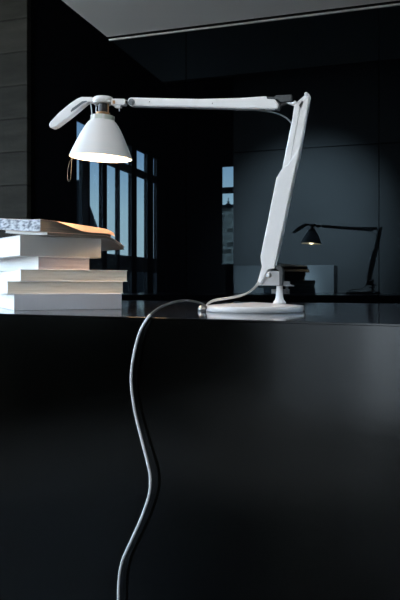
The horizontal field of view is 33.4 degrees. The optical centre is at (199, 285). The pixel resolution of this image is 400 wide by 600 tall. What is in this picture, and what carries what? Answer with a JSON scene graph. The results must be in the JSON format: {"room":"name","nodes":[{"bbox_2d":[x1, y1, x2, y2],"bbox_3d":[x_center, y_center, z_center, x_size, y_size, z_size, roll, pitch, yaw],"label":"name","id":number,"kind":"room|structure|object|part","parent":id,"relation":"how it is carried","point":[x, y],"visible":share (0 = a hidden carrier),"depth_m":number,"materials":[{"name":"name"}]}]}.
{"room":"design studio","nodes":[
{"label":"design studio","id":0,"kind":"room"},
{"bbox_2d":[0,0,30,237],"bbox_3d":[-1.853,-1.188,4.271,1.860,4.400,0.240,0,0,18],"label":"wall","id":1,"kind":"structure","parent":0,"point":[15,15],"depth_m":3.90,"materials":[{"name":"concrete"}]},
{"bbox_2d":[31,0,399,303],"bbox_3d":[1.528,-1.188,3.206,5.450,4.400,0.200,0,0,18],"label":"wall","id":2,"kind":"structure","parent":0,"point":[189,212],"depth_m":3.55,"materials":[{"name":"black"}]},
{"bbox_3d":[-0.555,-1.188,3.779,1.007,4.400,0.016,0,0,18],"label":"glass panel","id":3,"kind":"part","parent":2,"relation":"part of","materials":[{"name":"black glass"}]},
{"bbox_2d":[109,3,399,40],"bbox_3d":[1.790,-1.379,3.011,4.833,0.009,0.012,0,0,18],"label":"trim","id":4,"kind":"structure","parent":2,"relation":"attached to","point":[395,4],"depth_m":3.48,"materials":[{"name":"grey metal"}]},
{"bbox_3d":[0.408,-0.189,3.469,1.007,2.402,0.016,0,0,18],"label":"glass panel","id":5,"kind":"part","parent":2,"relation":"part of","materials":[{"name":"black glass"}]},
{"bbox_3d":[1.371,-0.189,3.160,1.007,2.402,0.016,0,0,18],"label":"glass panel","id":6,"kind":"part","parent":2,"relation":"part of","materials":[{"name":"black glass"}]},
{"bbox_2d":[62,0,397,36],"bbox_3d":[1.651,-1.429,2.605,4.849,0.058,0.870,0,0,18],"label":"ceiling","id":7,"kind":"structure","parent":0,"point":[110,17],"depth_m":3.40,"materials":[{"name":"white paint"}]},
{"bbox_3d":[-0.414,1.062,0.018,7.400,0.100,7.460,0,0,18],"label":"floor","id":8,"kind":"structure","parent":0,"visible":0},
{"bbox_2d":[0,300,399,599],"bbox_3d":[-0.049,0.537,1.961,3.950,0.950,1.230,0,0,28],"label":"desk","id":9,"kind":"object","parent":8,"relation":"on","point":[271,440],"depth_m":1.25,"materials":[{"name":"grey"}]},
{"bbox_2d":[0,293,121,310],"bbox_3d":[-0.394,0.042,1.838,0.276,0.041,0.300,0,0,-24],"label":"paperback book","id":10,"kind":"object","parent":9,"relation":"on","point":[16,302],"visible":0.88,"depth_m":1.70,"materials":[{"name":"grey paper"}]},
{"bbox_2d":[0,281,122,293],"bbox_3d":[-0.407,0.005,1.862,0.300,0.031,0.330,0,0,-24],"label":"paperback book","id":11,"kind":"object","parent":10,"relation":"on","point":[6,287],"visible":0.99,"depth_m":1.71,"materials":[{"name":"white paper"}]},
{"bbox_2d":[0,269,127,281],"bbox_3d":[-0.396,-0.025,1.879,0.282,0.030,0.350,0,0,-26],"label":"paperback book","id":12,"kind":"object","parent":11,"relation":"on","point":[20,274],"visible":0.88,"depth_m":1.73,"materials":[{"name":"white paper"}]},
{"bbox_2d":[0,256,88,271],"bbox_3d":[-0.443,-0.057,1.848,0.146,0.033,0.310,0,0,-37],"label":"paperback book","id":13,"kind":"object","parent":12,"relation":"on","point":[37,262],"visible":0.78,"depth_m":1.74,"materials":[{"name":"white paper"}]},
{"bbox_2d":[0,235,100,258],"bbox_3d":[-0.439,-0.100,1.841,0.228,0.052,0.270,0,0,-37],"label":"paperback book","id":14,"kind":"object","parent":13,"relation":"on","point":[18,246],"visible":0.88,"depth_m":1.73,"materials":[{"name":"grey paper"}]},
{"bbox_2d":[6,230,124,250],"bbox_3d":[-0.374,-0.126,1.844,0.245,0.054,0.220,0,0,-44],"label":"magazine","id":15,"kind":"object","parent":14,"relation":"on","point":[108,243],"visible":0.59,"depth_m":1.79,"materials":[{"name":"grey paper"}]},
{"bbox_2d":[0,218,114,236],"bbox_3d":[-0.393,-0.157,1.825,0.226,0.055,0.228,0,0,-44],"label":"magazine","id":16,"kind":"object","parent":15,"relation":"on","point":[28,225],"visible":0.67,"depth_m":1.74,"materials":[{"name":"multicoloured paper"}]},
{"bbox_2d":[49,92,310,599],"bbox_3d":[-0.258,0.262,1.509,0.955,1.503,0.585,0,0,-39],"label":"desk lamp","id":17,"kind":"object","parent":9,"relation":"on","point":[101,139],"visible":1,"depth_m":1.58,"materials":[{"name":"white paint"}]},
{"bbox_3d":[-0.335,-0.452,1.749,0.128,0.076,0.021,0,0,18],"label":"handle","id":18,"kind":"part","parent":17,"relation":"part of","materials":[{"name":"white paint"}]},
{"bbox_3d":[-0.257,-0.376,1.727,0.163,0.104,0.163,0,0,18],"label":"lamp shade","id":19,"kind":"part","parent":17,"relation":"part of","materials":[{"name":"white"}]},
{"bbox_2d":[96,103,109,114],"bbox_3d":[-0.250,-0.443,1.722,0.039,0.053,0.038,0,0,18],"label":"socket","id":20,"kind":"object","parent":17,"relation":"attached to","point":[103,108],"depth_m":1.71,"materials":[{"name":"silver metal"}]},
{"bbox_3d":[-0.006,-0.437,1.644,0.339,0.038,0.010,0,0,18],"label":"arm rail","id":21,"kind":"part","parent":17,"relation":"part of","materials":[{"name":"grey"}]},
{"bbox_3d":[0.004,-0.447,1.640,0.389,0.060,0.017,0,0,18],"label":"arm","id":22,"kind":"part","parent":17,"relation":"part of","materials":[{"name":"white paint"}]},
{"bbox_3d":[0.072,0.023,1.598,0.148,0.072,0.031,0,0,23],"label":"power cord","id":23,"kind":"part","parent":17,"relation":"part of","materials":[{"name":"grey plastic"}]},
{"bbox_3d":[0.156,-0.397,1.596,0.145,0.062,0.006,0,0,19],"label":"arm cord","id":24,"kind":"part","parent":17,"relation":"part of","materials":[{"name":"grey plastic"}]},
{"bbox_3d":[0.187,-0.161,1.580,0.100,0.321,0.031,0,0,18],"label":"arm casing","id":25,"kind":"part","parent":17,"relation":"part of","materials":[{"name":"white paint"}]},
{"bbox_3d":[0.188,0.022,1.581,0.031,0.042,0.031,0,0,18],"label":"stem","id":26,"kind":"part","parent":17,"relation":"part of","materials":[{"name":"white"}]},
{"bbox_3d":[0.213,-0.339,1.569,0.046,0.176,0.016,0,0,18],"label":"blade","id":27,"kind":"part","parent":17,"relation":"part of","materials":[{"name":"white paint"}]},
{"bbox_3d":[0.211,-0.245,1.575,0.100,0.405,0.023,0,0,18],"label":"arm","id":28,"kind":"part","parent":17,"relation":"part of","materials":[{"name":"white paint"}]},
{"bbox_2d":[0,300,399,325],"bbox_3d":[-0.049,0.064,1.961,3.950,0.004,1.230,0,0,28],"label":"countertop","id":29,"kind":"structure","parent":9,"relation":"on","point":[367,314],"depth_m":1.48,"materials":[{"name":"grey"}]}
]}

